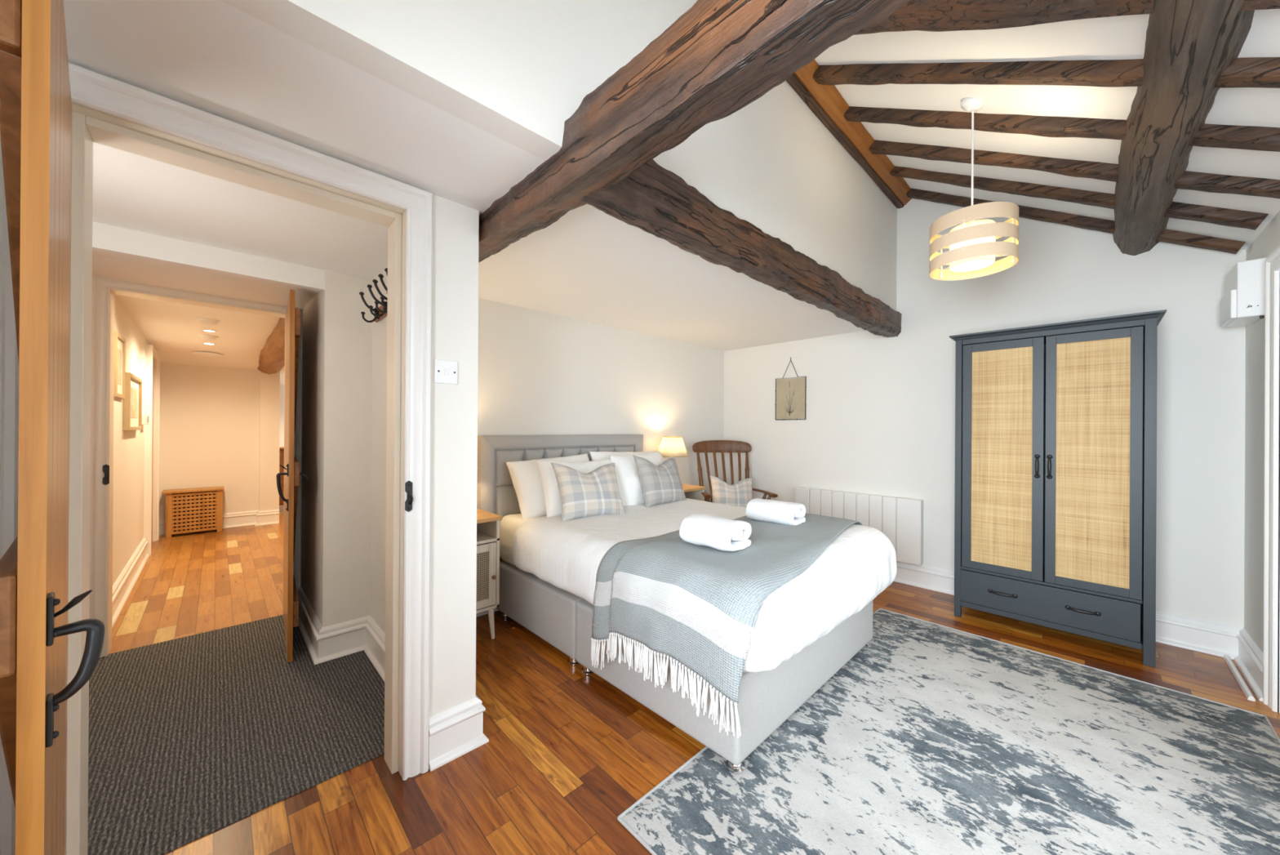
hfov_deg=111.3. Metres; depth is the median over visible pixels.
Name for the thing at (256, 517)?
baseboard
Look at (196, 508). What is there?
radiator cover
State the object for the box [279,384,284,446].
wall
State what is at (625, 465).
pillow
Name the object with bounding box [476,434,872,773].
bed
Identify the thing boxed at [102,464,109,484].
latch keeper
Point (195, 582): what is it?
floor
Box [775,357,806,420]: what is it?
picture
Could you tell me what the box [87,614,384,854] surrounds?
carpet
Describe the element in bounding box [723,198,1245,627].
wall
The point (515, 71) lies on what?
wall
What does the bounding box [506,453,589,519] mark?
pillow
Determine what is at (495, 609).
baseboard
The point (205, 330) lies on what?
recessed light
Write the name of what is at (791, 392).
print
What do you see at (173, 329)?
ceiling
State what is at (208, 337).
smoke detector
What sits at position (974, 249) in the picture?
pendant lamp
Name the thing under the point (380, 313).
coat rack
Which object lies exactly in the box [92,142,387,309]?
ceiling
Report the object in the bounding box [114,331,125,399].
framed picture
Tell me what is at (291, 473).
door
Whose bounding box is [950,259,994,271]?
diffuser
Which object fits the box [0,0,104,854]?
door
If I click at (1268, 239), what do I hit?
wall
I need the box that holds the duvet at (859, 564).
[512,497,897,671]
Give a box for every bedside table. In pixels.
[475,508,502,639]
[681,483,706,500]
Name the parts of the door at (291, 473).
handle, plank panel, latch plate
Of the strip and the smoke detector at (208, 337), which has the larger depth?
the smoke detector at (208, 337)
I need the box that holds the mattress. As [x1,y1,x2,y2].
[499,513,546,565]
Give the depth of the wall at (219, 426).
5.55 m
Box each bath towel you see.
[679,513,751,551]
[746,497,805,524]
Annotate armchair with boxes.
[692,440,777,502]
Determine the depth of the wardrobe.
2.68 m
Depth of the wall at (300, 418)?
3.06 m
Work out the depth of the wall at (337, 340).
2.53 m
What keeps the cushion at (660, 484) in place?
on the mattress
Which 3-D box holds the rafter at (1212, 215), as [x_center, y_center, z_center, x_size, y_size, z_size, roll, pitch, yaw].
[2.480,-1.496,2.743,0.091,1.028,1.706,0,0,-43]
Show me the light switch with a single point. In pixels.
(446, 371)
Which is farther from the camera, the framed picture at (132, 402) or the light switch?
the framed picture at (132, 402)
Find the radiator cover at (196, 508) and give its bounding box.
[161,485,224,537]
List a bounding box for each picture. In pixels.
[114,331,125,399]
[122,372,142,430]
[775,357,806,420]
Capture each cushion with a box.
[550,462,625,520]
[632,454,685,506]
[709,475,752,506]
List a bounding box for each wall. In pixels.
[0,136,479,717]
[112,293,147,585]
[159,363,279,519]
[220,0,897,311]
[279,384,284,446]
[298,309,302,586]
[300,270,372,626]
[477,297,724,560]
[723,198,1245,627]
[1244,210,1279,651]
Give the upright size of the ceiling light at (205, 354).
0.045 m
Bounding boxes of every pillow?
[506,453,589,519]
[535,459,626,517]
[589,450,651,460]
[609,450,664,505]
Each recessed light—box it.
[201,328,216,332]
[202,342,215,344]
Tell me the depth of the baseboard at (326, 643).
2.48 m
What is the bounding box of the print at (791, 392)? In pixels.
[776,377,805,418]
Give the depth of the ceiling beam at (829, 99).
2.83 m
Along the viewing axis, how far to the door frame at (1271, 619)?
2.06 m
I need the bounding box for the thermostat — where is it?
[142,413,149,424]
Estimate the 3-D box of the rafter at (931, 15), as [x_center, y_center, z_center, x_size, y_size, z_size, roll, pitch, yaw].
[1.170,-1.499,1.482,0.300,1.042,1.717,0,0,-44]
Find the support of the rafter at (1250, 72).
attached to the ceiling at (215, 57)
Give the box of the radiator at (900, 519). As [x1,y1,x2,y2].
[795,486,923,565]
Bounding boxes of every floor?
[109,505,283,653]
[163,581,1279,854]
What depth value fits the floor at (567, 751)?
1.68 m
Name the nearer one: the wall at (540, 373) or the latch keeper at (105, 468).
the latch keeper at (105, 468)
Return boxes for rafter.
[813,57,1279,88]
[844,106,1279,151]
[853,0,1279,35]
[868,139,1279,198]
[889,165,1268,230]
[906,187,1245,253]
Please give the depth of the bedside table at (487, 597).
2.66 m
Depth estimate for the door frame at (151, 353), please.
4.37 m
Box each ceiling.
[63,0,1279,351]
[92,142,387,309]
[115,294,284,384]
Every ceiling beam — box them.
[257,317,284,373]
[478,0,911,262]
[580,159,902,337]
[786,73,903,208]
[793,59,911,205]
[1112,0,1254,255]
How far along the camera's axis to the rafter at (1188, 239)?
2.88 m
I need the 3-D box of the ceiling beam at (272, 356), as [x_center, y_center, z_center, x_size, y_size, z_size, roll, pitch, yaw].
[-3.718,-0.871,4.559,0.281,0.354,3.430,0,0,-44]
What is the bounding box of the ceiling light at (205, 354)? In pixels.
[191,351,224,357]
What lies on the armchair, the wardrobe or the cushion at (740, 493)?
the cushion at (740, 493)
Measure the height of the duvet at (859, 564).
0.404 m
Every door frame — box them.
[0,62,432,854]
[89,275,300,657]
[143,344,159,555]
[1262,244,1279,712]
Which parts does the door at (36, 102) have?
latch plate, plank panel, thumb lever, handle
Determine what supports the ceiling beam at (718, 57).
attached to the ceiling at (215, 57)
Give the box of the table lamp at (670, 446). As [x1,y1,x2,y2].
[657,436,688,457]
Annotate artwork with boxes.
[117,347,121,385]
[130,386,137,417]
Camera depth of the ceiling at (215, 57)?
1.80 m
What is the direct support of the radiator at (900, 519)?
attached to the wall at (880, 420)
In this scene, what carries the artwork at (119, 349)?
attached to the framed picture at (119, 341)
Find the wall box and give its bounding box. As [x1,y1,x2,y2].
[1219,257,1266,326]
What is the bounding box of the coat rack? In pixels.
[359,267,387,322]
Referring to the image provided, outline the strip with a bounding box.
[1223,654,1255,701]
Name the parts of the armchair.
post, arm, rail, post, arm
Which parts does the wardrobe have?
leg, rattan panel, handle, door, handle, handle, drawer, rail, rail, rail, cornice, handle, rattan panel, door, leg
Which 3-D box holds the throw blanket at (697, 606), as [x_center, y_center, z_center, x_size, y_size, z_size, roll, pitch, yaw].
[0.673,0.854,2.353,1.728,0.585,0.897,0,0,-44]
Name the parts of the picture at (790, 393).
chain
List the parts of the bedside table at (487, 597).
cane panel, door, leg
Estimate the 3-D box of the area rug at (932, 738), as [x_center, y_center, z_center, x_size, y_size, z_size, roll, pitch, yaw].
[1.386,1.304,1.722,2.498,0.012,1.624,0,0,-43]
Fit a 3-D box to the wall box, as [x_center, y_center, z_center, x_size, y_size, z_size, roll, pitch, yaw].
[3.198,-0.698,2.324,0.300,0.303,0.110,0,0,-44]
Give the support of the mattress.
on the bed
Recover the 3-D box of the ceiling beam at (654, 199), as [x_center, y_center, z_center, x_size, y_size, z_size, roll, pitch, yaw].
[1.001,-0.886,2.668,3.340,0.235,0.193,0,0,-44]
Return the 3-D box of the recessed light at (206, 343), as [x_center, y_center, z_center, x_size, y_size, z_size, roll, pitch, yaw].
[-4.522,-0.880,4.595,0.100,0.010,0.100,0,0,-44]
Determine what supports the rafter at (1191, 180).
attached to the ceiling at (215, 57)
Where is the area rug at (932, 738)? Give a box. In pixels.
[617,608,1279,854]
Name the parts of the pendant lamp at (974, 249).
lamp shade, cord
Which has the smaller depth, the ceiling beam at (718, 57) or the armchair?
the ceiling beam at (718, 57)
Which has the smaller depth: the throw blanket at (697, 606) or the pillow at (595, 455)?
the throw blanket at (697, 606)
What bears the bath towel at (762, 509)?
on the throw blanket at (697, 606)
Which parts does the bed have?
headboard, tufted panel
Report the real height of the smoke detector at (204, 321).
0.041 m
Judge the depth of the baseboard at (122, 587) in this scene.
3.40 m
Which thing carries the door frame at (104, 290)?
attached to the wall at (300, 418)
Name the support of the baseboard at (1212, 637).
attached to the wall at (880, 420)
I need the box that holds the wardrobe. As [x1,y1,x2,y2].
[949,309,1167,666]
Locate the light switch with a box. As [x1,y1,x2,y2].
[434,359,457,384]
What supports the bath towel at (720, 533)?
on the throw blanket at (697, 606)
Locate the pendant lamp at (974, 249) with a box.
[928,97,1018,280]
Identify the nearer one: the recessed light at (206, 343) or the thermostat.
the thermostat
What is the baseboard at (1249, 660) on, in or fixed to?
attached to the wall at (1268, 239)
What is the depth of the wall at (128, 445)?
3.53 m
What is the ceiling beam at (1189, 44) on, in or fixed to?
attached to the ceiling at (215, 57)
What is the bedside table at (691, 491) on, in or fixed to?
on the floor at (567, 751)
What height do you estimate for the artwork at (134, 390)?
0.245 m
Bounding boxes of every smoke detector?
[196,317,220,324]
[198,333,218,340]
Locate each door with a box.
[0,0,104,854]
[151,358,154,542]
[275,288,308,662]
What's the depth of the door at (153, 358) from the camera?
4.83 m
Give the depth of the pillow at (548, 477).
2.99 m
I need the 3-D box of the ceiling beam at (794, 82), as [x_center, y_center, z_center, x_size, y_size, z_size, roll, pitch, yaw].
[0.540,-1.966,2.131,4.760,0.142,0.081,0,0,-44]
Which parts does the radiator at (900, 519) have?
panel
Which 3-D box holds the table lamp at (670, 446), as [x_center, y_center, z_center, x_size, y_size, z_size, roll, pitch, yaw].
[0.306,0.321,4.139,0.302,0.469,0.302,0,0,-44]
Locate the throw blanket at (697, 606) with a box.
[591,513,862,737]
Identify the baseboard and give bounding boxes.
[111,537,149,627]
[158,509,279,534]
[297,586,385,680]
[428,694,488,771]
[475,608,497,617]
[893,560,1242,659]
[1233,627,1262,701]
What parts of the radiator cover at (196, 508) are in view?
post, post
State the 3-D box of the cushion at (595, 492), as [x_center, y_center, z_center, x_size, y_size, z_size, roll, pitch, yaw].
[-0.337,0.428,2.960,0.525,0.391,0.227,0,0,-37]
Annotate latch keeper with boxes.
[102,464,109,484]
[404,480,413,511]
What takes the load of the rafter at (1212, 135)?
attached to the ceiling at (215, 57)

